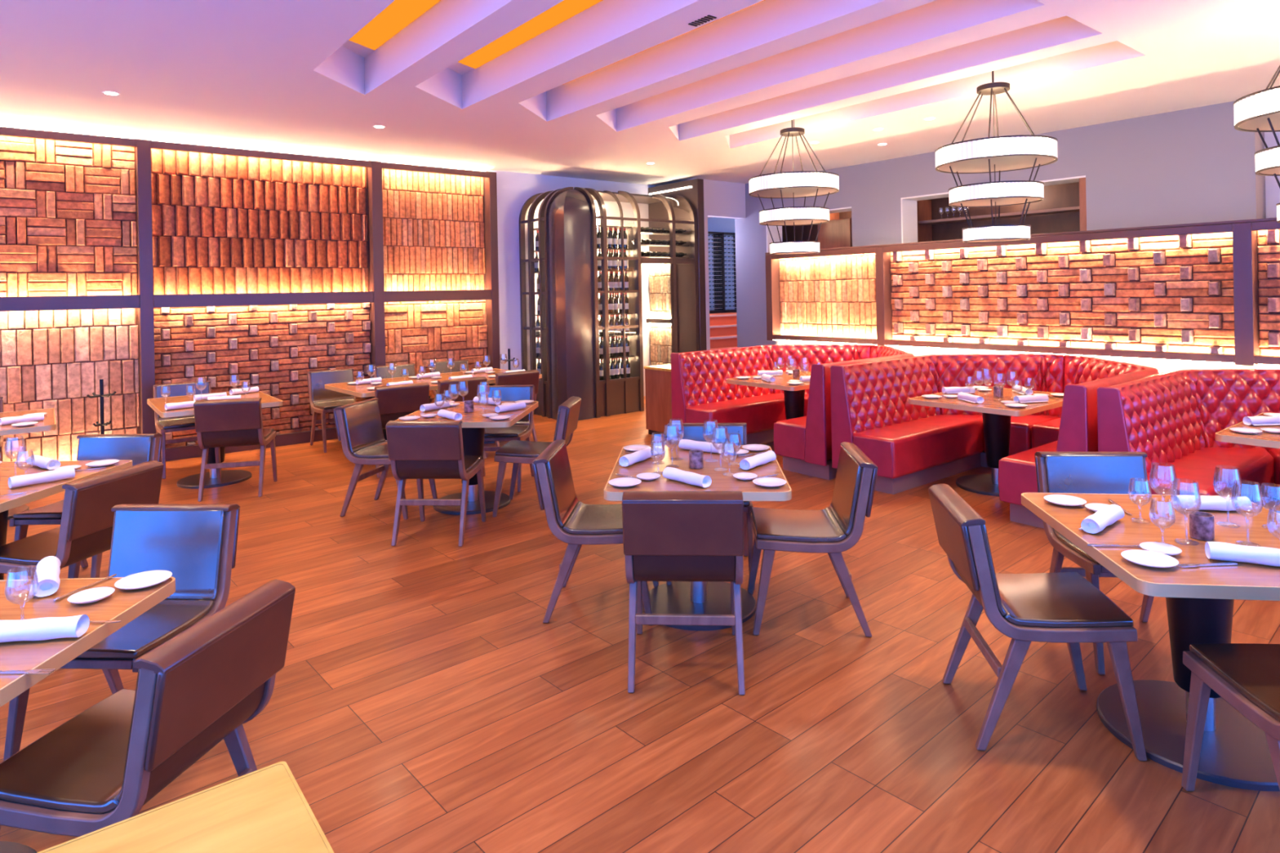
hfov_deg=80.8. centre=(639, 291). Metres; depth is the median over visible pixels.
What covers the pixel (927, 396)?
dinner plate
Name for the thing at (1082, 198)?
trim
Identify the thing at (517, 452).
dining chair
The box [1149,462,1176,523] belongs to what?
wine glass
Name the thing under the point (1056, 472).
dining chair
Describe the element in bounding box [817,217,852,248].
wood panel
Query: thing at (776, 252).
diffuser
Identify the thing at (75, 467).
plate
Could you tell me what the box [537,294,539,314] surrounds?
wine bottle
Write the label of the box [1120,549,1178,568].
dinner plate
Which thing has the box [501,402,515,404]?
plate
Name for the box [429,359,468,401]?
dining chair
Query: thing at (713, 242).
shelf
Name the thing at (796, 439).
seat cushion
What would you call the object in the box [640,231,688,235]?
shelf
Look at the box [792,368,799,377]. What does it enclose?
candle holder
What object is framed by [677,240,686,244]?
bottle
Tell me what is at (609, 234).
wine bottle
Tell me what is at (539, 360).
wine bottle
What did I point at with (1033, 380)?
water glass
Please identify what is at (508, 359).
stand
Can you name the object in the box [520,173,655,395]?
wall
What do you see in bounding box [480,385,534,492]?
dining chair
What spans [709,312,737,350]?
stairs
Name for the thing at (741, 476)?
plate
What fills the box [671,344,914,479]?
banquette
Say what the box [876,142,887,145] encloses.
recessed light
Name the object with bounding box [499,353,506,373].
wine glass
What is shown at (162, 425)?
dining chair
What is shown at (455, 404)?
plate
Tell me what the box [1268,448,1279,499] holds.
seat cushion
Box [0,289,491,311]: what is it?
trim
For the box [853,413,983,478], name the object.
seat cushion
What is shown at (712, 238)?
shelf
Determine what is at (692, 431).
dining chair
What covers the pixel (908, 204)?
trim
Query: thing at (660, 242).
bottle
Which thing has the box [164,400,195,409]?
roll
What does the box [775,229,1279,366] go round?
wall partition
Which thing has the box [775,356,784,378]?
wine glass
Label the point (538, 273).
wine bottle
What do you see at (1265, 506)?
wine glass
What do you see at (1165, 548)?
plate
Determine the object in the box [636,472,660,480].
plate
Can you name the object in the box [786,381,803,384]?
dinner plate
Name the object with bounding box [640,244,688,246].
shelf
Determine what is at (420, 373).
water glass
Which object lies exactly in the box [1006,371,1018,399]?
wine glass
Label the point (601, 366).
wine bottle
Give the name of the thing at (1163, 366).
trim
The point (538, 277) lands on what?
wine bottle
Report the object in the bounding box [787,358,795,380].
wine glass
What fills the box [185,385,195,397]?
water glass
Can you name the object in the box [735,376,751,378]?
dinner plate
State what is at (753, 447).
dinner plate
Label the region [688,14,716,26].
ceiling vent
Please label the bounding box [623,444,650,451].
dinner plate
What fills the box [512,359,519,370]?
water glass
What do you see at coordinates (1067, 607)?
dining chair
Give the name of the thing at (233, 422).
dining chair
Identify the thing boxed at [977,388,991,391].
plate
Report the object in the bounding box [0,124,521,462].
wall
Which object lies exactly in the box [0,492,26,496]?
table knife
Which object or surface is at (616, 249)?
shelf
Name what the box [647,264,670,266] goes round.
light
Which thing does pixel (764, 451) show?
table knife
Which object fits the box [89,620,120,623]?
table knife
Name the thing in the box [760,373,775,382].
roll
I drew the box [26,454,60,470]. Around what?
roll
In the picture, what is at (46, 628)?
napkin
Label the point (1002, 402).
plate
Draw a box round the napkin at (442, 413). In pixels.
[437,409,462,420]
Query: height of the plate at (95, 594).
0.017 m
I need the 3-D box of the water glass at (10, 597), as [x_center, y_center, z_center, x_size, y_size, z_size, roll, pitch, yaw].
[-1.842,0.910,2.240,0.080,0.165,0.080,-1,0,-38]
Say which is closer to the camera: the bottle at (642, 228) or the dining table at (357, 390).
the dining table at (357, 390)
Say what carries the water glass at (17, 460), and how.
on the dining table at (34, 492)
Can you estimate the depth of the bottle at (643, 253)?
11.06 m
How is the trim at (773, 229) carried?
attached to the wall at (1188, 166)
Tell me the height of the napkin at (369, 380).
0.056 m
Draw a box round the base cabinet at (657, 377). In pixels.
[644,364,671,438]
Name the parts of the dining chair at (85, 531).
seat, frame, leg, panel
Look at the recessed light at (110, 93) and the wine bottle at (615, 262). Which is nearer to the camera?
the recessed light at (110, 93)
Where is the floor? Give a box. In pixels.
[0,395,1279,852]
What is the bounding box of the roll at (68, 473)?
[8,466,75,488]
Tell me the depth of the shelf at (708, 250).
16.85 m
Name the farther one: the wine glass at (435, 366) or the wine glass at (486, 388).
the wine glass at (435, 366)
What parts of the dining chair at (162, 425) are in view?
frame, leg, seat, backrest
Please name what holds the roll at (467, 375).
on the dining table at (357, 390)
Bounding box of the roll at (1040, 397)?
[1013,394,1048,403]
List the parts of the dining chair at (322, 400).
leg, frame, leg, backrest, seat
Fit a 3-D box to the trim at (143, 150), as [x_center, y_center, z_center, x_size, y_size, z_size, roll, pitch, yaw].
[-5.240,0.114,7.970,0.120,3.410,0.200,-1,0,-38]
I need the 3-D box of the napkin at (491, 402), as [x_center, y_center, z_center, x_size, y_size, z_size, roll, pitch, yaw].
[-1.331,0.952,6.545,0.270,0.056,0.082,-1,0,34]
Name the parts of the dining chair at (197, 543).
leg, frame, leg, seat, backrest, frame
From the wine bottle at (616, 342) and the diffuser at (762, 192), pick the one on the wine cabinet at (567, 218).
the wine bottle at (616, 342)
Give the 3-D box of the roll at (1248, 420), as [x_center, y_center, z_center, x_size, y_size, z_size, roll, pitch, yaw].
[4.129,0.850,4.946,0.270,0.056,0.082,-1,0,-3]
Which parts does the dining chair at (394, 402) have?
leg, panel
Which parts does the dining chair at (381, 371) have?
backrest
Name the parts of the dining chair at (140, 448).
leg, seat, frame, leg, leg, backrest, frame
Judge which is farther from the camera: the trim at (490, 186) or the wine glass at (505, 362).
the trim at (490, 186)
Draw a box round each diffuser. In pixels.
[751,186,836,197]
[762,219,826,225]
[776,252,817,253]
[937,155,1054,173]
[951,197,1040,206]
[968,239,1026,242]
[1238,112,1279,130]
[1259,167,1279,174]
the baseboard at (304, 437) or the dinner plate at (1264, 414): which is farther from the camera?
the baseboard at (304, 437)
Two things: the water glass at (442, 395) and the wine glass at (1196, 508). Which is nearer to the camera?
the wine glass at (1196, 508)
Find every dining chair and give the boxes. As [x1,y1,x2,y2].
[0,396,3,462]
[0,460,163,578]
[0,579,295,836]
[3,503,239,761]
[8,433,162,579]
[152,380,211,479]
[193,397,277,502]
[306,368,357,453]
[333,397,437,519]
[372,363,431,403]
[374,382,429,477]
[386,420,486,546]
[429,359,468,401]
[437,376,487,458]
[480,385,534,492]
[492,395,581,517]
[494,369,539,446]
[531,439,658,625]
[622,491,745,695]
[666,422,755,590]
[747,441,878,636]
[928,483,1146,760]
[1034,451,1154,675]
[1181,643,1279,791]
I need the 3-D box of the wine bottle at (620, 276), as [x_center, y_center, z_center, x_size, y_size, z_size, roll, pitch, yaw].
[-0.275,-0.142,10.815,0.075,0.303,0.075,-1,0,-38]
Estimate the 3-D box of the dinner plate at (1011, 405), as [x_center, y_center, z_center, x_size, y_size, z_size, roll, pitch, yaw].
[2.935,0.895,5.866,0.164,0.017,0.164,-1,0,-38]
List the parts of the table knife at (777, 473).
blade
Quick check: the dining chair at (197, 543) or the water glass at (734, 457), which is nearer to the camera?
the dining chair at (197, 543)
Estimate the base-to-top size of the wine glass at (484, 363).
0.225 m
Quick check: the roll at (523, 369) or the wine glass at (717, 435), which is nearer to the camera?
the wine glass at (717, 435)
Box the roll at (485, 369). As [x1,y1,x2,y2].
[471,366,493,373]
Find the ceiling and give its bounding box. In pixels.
[0,0,1279,217]
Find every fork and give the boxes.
[0,669,55,674]
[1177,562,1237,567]
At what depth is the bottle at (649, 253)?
11.14 m
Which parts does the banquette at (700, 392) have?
panel, seat, backrest, seat, panel, backrest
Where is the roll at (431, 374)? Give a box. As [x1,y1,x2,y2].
[416,371,439,378]
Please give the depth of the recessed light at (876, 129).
8.34 m
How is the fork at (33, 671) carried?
on the dining table at (125, 606)
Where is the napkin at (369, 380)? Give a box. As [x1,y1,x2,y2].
[355,377,382,384]
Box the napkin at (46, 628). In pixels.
[0,614,89,642]
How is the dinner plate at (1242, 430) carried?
on the dining table at (1265, 439)
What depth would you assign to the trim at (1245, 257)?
6.33 m
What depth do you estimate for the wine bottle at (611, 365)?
10.68 m
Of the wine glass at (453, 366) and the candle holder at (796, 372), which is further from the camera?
the wine glass at (453, 366)
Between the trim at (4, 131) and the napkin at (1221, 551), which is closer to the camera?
the napkin at (1221, 551)
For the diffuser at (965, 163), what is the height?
0.006 m
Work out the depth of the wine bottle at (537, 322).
10.96 m
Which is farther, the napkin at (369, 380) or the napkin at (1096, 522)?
the napkin at (369, 380)
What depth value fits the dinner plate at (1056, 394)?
6.41 m
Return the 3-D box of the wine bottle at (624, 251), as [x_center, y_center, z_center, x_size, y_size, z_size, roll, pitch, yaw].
[-0.218,-0.454,10.882,0.075,0.303,0.075,-1,0,-38]
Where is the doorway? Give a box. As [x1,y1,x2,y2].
[687,177,746,350]
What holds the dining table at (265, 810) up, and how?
on the floor
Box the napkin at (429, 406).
[419,401,449,411]
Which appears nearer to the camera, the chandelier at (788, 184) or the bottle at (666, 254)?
the chandelier at (788, 184)
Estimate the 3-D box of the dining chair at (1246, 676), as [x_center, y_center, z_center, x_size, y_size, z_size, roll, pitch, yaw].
[2.058,1.251,2.228,0.512,0.858,0.621,-1,0,4]
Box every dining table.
[0,408,56,519]
[0,460,132,580]
[0,576,175,852]
[37,761,333,852]
[146,391,282,488]
[324,368,542,444]
[395,400,538,515]
[604,444,791,631]
[725,371,810,452]
[908,386,1063,496]
[1021,492,1279,791]
[1214,412,1279,448]
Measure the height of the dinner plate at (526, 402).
0.017 m
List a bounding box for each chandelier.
[748,119,839,254]
[934,71,1057,243]
[1233,65,1279,222]
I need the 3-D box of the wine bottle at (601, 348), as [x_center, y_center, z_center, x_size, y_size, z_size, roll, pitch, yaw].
[-0.540,0.793,10.593,0.075,0.303,0.075,-1,0,-38]
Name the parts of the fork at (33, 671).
handle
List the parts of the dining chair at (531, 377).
leg, leg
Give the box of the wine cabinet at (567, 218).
[519,178,706,420]
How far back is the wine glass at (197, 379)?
7.07 m
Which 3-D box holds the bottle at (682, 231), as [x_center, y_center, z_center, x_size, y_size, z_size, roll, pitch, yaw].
[0.618,-0.924,11.602,0.074,0.074,0.251,-1,0,-38]
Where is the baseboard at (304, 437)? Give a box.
[160,427,337,462]
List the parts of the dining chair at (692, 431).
frame, backrest, leg, seat, frame, leg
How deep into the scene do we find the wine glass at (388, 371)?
8.19 m
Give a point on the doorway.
(722, 199)
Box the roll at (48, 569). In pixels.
[29,555,61,596]
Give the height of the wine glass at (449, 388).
0.225 m
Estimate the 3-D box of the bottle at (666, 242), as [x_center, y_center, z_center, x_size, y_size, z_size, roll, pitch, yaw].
[0.363,-0.739,11.397,0.074,0.074,0.251,-1,0,-38]
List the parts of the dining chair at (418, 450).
frame, leg, leg, panel, leg, frame, seat, leg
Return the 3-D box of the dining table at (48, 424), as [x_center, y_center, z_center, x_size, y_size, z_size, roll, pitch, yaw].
[-5.314,1.439,6.038,0.980,0.762,1.200,-1,0,-38]
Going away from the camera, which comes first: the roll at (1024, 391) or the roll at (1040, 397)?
the roll at (1040, 397)
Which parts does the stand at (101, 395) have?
arm, arm, arm, arm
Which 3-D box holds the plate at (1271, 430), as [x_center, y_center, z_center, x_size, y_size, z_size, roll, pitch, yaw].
[3.962,0.875,4.703,0.124,0.017,0.124,-1,0,-38]
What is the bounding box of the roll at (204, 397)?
[193,391,226,400]
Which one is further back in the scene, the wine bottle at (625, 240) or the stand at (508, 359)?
the wine bottle at (625, 240)
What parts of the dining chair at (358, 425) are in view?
leg, frame, backrest, seat, leg, leg, leg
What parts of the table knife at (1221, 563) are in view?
handle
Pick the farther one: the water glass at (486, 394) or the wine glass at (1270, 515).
the water glass at (486, 394)
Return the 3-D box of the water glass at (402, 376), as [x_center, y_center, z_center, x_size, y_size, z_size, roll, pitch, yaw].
[-2.543,0.924,8.131,0.079,0.165,0.079,-1,0,-19]
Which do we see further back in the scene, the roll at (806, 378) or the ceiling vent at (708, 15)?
the roll at (806, 378)
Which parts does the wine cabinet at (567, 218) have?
cross rail, cross rail, cross rail, cross rail, panel, panel, cross rail, cross rail, cross rail, cross rail, cross rail, brick panel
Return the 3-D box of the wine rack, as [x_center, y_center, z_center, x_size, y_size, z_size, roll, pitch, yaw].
[1.777,-0.413,16.881,1.350,1.800,0.300,-1,0,-38]
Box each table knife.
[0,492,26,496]
[53,573,116,601]
[75,466,105,471]
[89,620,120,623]
[615,473,649,480]
[737,451,766,457]
[744,473,779,480]
[1087,543,1140,546]
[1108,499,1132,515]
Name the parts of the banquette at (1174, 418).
panel, seat, backrest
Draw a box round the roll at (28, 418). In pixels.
[0,413,44,425]
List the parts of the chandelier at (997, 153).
rod, rod, rod, rod, rod, rod, rod, rod, canopy plate, stem, rod, lamp shade, lamp shade, lamp shade, rod, rod, rod, rod, rod, rod, rod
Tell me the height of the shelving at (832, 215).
2.950 m
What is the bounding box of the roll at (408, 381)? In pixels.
[386,380,413,386]
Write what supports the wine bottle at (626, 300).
on the wine cabinet at (567, 218)
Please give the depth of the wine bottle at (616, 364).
10.74 m
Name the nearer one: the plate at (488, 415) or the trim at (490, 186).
the plate at (488, 415)
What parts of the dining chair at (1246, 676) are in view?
leg, frame, seat, leg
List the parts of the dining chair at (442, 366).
frame, backrest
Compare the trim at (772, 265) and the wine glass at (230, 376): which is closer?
the wine glass at (230, 376)
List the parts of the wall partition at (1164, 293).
brick panel, brick panel, brick panel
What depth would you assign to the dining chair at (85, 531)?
3.70 m
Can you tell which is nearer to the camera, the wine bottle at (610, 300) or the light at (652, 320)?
the wine bottle at (610, 300)
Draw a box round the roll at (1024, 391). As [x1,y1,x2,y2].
[1012,384,1033,395]
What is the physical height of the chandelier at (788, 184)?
1.699 m
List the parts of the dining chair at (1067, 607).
frame, leg, panel, backrest, leg, frame, seat, leg, leg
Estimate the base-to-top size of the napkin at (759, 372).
0.056 m
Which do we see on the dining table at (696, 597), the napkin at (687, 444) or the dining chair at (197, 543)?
the napkin at (687, 444)
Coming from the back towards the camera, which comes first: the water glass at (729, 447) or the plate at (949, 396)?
the plate at (949, 396)
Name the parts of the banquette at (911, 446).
panel, seat, backrest, seat, panel, backrest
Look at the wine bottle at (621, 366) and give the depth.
10.79 m
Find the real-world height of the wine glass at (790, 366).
0.225 m
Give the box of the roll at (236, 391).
[229,386,258,395]
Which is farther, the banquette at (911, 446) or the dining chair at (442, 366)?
the dining chair at (442, 366)
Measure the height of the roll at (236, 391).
0.056 m
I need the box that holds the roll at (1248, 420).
[1242,415,1279,425]
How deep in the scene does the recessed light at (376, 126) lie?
7.76 m
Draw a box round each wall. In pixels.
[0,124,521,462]
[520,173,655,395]
[707,217,735,310]
[734,101,1266,347]
[1264,131,1279,217]
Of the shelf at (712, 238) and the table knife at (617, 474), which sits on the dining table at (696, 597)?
the table knife at (617, 474)
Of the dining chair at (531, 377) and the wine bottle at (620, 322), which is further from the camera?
the wine bottle at (620, 322)
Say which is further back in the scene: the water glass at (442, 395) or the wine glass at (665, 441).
the water glass at (442, 395)
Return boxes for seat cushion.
[685,393,808,434]
[776,416,831,460]
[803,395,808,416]
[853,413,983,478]
[983,414,1059,455]
[1000,440,1057,506]
[1031,417,1060,448]
[1146,447,1274,503]
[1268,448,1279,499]
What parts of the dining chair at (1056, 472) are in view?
leg, frame, seat, leg, backrest, frame, leg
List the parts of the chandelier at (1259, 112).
lamp shade, rod, lamp shade, rod, rod, rod, rod, lamp shade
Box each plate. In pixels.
[11,422,38,426]
[22,412,47,415]
[54,465,81,470]
[66,586,115,604]
[84,459,119,466]
[114,569,172,589]
[346,382,357,384]
[366,386,374,390]
[370,382,382,384]
[398,415,420,420]
[421,413,436,417]
[431,376,441,378]
[449,402,460,406]
[482,413,497,417]
[488,415,511,420]
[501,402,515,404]
[515,400,533,404]
[608,477,641,487]
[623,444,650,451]
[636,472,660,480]
[653,450,662,455]
[727,448,748,455]
[733,472,757,479]
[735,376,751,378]
[742,444,769,451]
[752,477,786,487]
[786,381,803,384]
[788,379,800,382]
[921,394,942,398]
[943,394,957,398]
[973,386,989,389]
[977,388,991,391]
[1000,400,1017,404]
[1004,403,1027,408]
[1043,494,1086,506]
[1049,392,1063,396]
[1084,502,1109,511]
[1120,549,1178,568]
[1139,542,1182,555]
[1229,427,1262,434]
[1260,427,1279,433]
[1263,413,1279,416]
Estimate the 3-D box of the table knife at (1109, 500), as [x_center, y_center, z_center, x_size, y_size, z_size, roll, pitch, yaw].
[2.034,0.916,3.188,0.012,0.006,0.225,-1,0,12]
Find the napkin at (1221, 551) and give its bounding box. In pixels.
[1204,541,1279,566]
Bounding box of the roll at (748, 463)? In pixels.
[739,450,776,470]
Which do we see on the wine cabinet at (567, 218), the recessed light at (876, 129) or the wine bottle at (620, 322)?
the wine bottle at (620, 322)
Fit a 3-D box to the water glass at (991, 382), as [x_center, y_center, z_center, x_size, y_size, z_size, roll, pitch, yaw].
[3.080,0.818,6.654,0.080,0.165,0.080,-1,0,-38]
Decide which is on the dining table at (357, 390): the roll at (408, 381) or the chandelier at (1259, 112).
the roll at (408, 381)
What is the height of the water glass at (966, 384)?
0.165 m
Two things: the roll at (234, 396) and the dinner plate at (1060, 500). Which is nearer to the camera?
the dinner plate at (1060, 500)
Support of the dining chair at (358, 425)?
on the floor
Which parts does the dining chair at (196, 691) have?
seat, frame, backrest, panel, leg, frame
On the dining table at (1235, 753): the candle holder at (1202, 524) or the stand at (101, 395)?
the candle holder at (1202, 524)
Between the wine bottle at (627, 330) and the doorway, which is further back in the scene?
the doorway
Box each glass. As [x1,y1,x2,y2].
[4,435,26,479]
[4,564,39,619]
[15,449,35,475]
[160,385,170,404]
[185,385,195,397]
[195,377,206,399]
[229,374,239,387]
[240,381,250,398]
[355,370,364,386]
[366,364,375,386]
[387,362,396,374]
[400,368,408,381]
[418,365,426,381]
[427,359,436,379]
[434,393,444,415]
[443,389,453,410]
[446,357,454,377]
[448,383,459,412]
[457,381,468,408]
[459,363,466,375]
[474,360,481,375]
[476,384,488,413]
[478,393,488,415]
[479,381,489,408]
[482,355,490,374]
[491,389,502,410]
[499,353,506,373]
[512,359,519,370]
[650,432,665,464]
[650,440,665,475]
[663,424,679,467]
[668,418,684,460]
[702,419,719,462]
[711,426,728,471]
[721,441,737,475]
[727,432,741,465]
[772,361,779,377]
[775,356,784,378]
[785,355,794,376]
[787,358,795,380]
[790,360,797,375]
[800,357,808,376]
[801,364,808,373]
[944,206,950,218]
[964,375,974,395]
[973,370,985,398]
[980,368,991,395]
[983,373,992,393]
[993,373,1005,400]
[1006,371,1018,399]
[1011,379,1022,400]
[1023,377,1034,395]
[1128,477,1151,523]
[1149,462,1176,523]
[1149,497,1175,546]
[1170,478,1201,545]
[1213,465,1242,528]
[1231,480,1263,546]
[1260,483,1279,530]
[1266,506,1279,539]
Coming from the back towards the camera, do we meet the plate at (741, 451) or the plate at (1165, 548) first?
the plate at (741, 451)
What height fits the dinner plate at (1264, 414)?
0.017 m
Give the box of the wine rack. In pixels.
[707,231,736,313]
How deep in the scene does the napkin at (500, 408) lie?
6.12 m
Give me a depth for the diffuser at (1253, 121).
4.90 m
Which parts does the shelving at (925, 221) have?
panel, shelf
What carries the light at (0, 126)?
attached to the wall at (221, 224)
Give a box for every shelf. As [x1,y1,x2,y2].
[596,225,631,229]
[596,248,631,251]
[597,270,632,271]
[598,312,633,315]
[598,333,633,337]
[599,355,634,359]
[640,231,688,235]
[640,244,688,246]
[640,256,689,257]
[707,237,735,239]
[707,241,735,244]
[708,245,735,247]
[708,249,735,251]
[782,182,1079,241]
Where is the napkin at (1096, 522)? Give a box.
[1079,504,1124,533]
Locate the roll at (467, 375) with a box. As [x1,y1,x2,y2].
[448,374,472,379]
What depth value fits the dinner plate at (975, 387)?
6.94 m
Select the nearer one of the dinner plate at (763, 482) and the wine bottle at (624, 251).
the dinner plate at (763, 482)
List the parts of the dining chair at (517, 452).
leg, leg, seat, frame, backrest, panel, frame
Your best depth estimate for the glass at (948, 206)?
10.32 m
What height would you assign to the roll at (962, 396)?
0.056 m
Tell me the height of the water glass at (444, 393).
0.165 m
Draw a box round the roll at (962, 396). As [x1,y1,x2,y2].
[957,391,984,403]
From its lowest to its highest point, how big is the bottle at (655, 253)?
0.074 m
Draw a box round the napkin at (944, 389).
[942,386,975,393]
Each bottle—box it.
[534,230,538,250]
[534,252,538,271]
[535,315,540,335]
[536,273,538,292]
[536,337,539,357]
[536,359,540,372]
[537,277,539,292]
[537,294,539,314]
[596,226,600,248]
[597,248,601,270]
[597,271,601,290]
[598,293,602,314]
[599,315,602,336]
[599,337,603,358]
[599,360,603,380]
[607,226,612,248]
[607,249,613,270]
[608,271,613,290]
[608,293,613,313]
[608,315,613,335]
[609,337,614,357]
[609,358,614,379]
[612,227,617,248]
[612,249,617,270]
[613,271,618,290]
[613,293,618,313]
[613,315,619,335]
[614,336,619,356]
[614,358,619,378]
[617,227,621,248]
[617,249,621,270]
[618,271,622,290]
[618,293,622,313]
[618,314,622,334]
[618,336,622,356]
[619,357,623,377]
[623,227,627,248]
[623,249,627,270]
[624,271,628,290]
[624,293,628,313]
[625,314,629,334]
[625,335,629,355]
[626,357,630,377]
[640,226,647,231]
[640,239,647,244]
[640,251,647,256]
[643,226,653,231]
[644,239,653,244]
[644,251,653,256]
[649,227,658,231]
[649,239,658,244]
[649,251,658,256]
[655,227,664,232]
[655,240,664,244]
[655,251,664,256]
[660,227,669,232]
[661,240,669,244]
[661,251,670,256]
[676,228,685,233]
[676,252,686,257]
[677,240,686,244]
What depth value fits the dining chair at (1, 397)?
6.84 m
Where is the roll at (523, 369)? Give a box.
[504,368,524,372]
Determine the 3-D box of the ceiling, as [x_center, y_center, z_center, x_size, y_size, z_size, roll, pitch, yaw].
[-0.186,-1.957,8.059,15.800,0.420,17.200,-1,0,-38]
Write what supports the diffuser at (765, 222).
attached to the chandelier at (788, 184)
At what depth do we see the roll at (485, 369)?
9.14 m
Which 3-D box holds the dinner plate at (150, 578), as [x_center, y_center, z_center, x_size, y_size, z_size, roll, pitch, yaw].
[-1.678,0.981,2.542,0.164,0.017,0.164,-1,0,-38]
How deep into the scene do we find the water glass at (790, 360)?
8.27 m
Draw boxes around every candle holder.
[464,400,473,412]
[688,449,703,469]
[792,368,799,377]
[993,386,1003,397]
[1188,511,1214,541]
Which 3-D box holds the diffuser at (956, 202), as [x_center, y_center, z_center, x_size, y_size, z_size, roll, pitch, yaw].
[3.038,-0.767,6.427,0.692,0.006,0.692,-1,0,-38]
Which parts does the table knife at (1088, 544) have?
handle, blade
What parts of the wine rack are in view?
post, rail, rail, post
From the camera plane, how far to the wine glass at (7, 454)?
4.10 m
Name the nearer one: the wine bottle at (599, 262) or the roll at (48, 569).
the roll at (48, 569)
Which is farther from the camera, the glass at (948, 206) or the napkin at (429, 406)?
the glass at (948, 206)
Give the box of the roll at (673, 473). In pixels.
[662,466,711,487]
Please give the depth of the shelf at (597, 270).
10.75 m
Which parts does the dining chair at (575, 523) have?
leg, backrest, leg, frame, seat, leg, leg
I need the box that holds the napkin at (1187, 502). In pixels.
[1176,495,1252,511]
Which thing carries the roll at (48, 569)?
on the dining table at (125, 606)
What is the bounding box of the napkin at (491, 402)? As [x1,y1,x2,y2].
[473,396,500,404]
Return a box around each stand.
[86,378,115,434]
[501,348,517,370]
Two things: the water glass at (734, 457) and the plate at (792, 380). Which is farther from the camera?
the plate at (792, 380)
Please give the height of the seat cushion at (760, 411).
0.325 m
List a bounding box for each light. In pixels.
[0,125,133,138]
[102,91,120,95]
[157,140,361,159]
[373,124,386,128]
[595,208,600,362]
[646,316,671,324]
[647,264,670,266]
[648,186,691,195]
[775,339,876,345]
[872,128,884,130]
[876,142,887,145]
[887,345,1233,364]
[923,117,936,119]
[1257,364,1279,366]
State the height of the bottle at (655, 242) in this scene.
0.074 m
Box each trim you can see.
[0,125,489,177]
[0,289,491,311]
[135,138,155,433]
[366,160,385,398]
[483,171,500,385]
[765,253,780,340]
[766,206,851,252]
[771,220,1279,258]
[773,334,1279,366]
[773,342,1279,373]
[875,246,892,346]
[900,175,1085,243]
[1079,177,1086,231]
[1232,222,1259,365]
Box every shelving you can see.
[829,212,839,220]
[916,200,1079,242]
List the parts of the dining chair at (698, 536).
frame, leg, leg, panel, leg, leg, frame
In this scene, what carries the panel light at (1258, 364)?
attached to the wall partition at (1164, 293)
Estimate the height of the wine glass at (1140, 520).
0.165 m
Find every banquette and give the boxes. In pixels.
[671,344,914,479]
[830,353,1160,528]
[1097,368,1279,513]
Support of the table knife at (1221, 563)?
on the dining table at (1235, 753)
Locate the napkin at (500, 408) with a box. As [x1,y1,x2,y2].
[494,401,525,412]
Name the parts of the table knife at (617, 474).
handle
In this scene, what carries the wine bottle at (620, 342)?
on the wine cabinet at (567, 218)
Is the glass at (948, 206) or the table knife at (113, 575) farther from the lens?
the glass at (948, 206)
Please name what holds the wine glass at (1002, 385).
on the dining table at (996, 416)
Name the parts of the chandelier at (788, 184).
rod, rod, rod, rod, rod, rod, canopy plate, stem, lamp shade, lamp shade, lamp shade, rod, rod, rod, rod, rod, rod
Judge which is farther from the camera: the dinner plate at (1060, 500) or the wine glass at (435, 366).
the wine glass at (435, 366)
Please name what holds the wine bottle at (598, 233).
on the wine cabinet at (567, 218)
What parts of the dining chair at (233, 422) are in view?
frame, leg, leg, panel, leg, frame, seat, leg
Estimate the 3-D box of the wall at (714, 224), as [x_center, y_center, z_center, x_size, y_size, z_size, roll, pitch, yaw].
[0.746,-0.029,15.768,4.800,3.470,6.150,-1,0,-38]
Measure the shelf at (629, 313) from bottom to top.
0.015 m
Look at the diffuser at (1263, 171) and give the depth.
4.91 m
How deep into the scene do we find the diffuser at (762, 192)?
8.00 m
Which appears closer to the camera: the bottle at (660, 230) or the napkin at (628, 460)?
the napkin at (628, 460)
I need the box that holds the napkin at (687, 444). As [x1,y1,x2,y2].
[678,439,722,453]
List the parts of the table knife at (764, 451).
handle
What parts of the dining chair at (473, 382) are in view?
frame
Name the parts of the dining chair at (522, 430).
leg, backrest, seat, leg, frame, leg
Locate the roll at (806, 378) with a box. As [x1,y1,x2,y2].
[800,375,810,382]
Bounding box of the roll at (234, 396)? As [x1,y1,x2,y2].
[207,395,240,399]
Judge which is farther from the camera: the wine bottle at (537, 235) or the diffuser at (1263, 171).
the wine bottle at (537, 235)
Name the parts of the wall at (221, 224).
brick panel, brick panel, brick panel, brick panel, brick panel, brick panel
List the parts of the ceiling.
amber light panel, amber light panel, amber light panel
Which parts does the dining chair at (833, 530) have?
leg, leg, seat, frame, leg, backrest, leg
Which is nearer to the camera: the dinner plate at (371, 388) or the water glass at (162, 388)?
the water glass at (162, 388)
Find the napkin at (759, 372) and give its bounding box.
[757,369,782,375]
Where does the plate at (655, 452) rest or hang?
on the dining table at (696, 597)
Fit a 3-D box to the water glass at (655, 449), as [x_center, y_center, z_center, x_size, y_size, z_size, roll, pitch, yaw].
[0.101,0.874,4.186,0.079,0.165,0.079,-1,0,-18]
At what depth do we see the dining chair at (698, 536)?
3.20 m
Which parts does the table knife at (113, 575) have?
handle, blade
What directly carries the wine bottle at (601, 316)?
on the wine cabinet at (567, 218)
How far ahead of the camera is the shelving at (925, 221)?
10.41 m
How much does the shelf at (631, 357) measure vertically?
0.015 m
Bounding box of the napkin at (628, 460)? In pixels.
[618,447,654,466]
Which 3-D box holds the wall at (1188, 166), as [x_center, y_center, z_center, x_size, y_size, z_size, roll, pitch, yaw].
[3.917,-0.089,10.055,0.350,3.470,6.940,-1,0,-38]

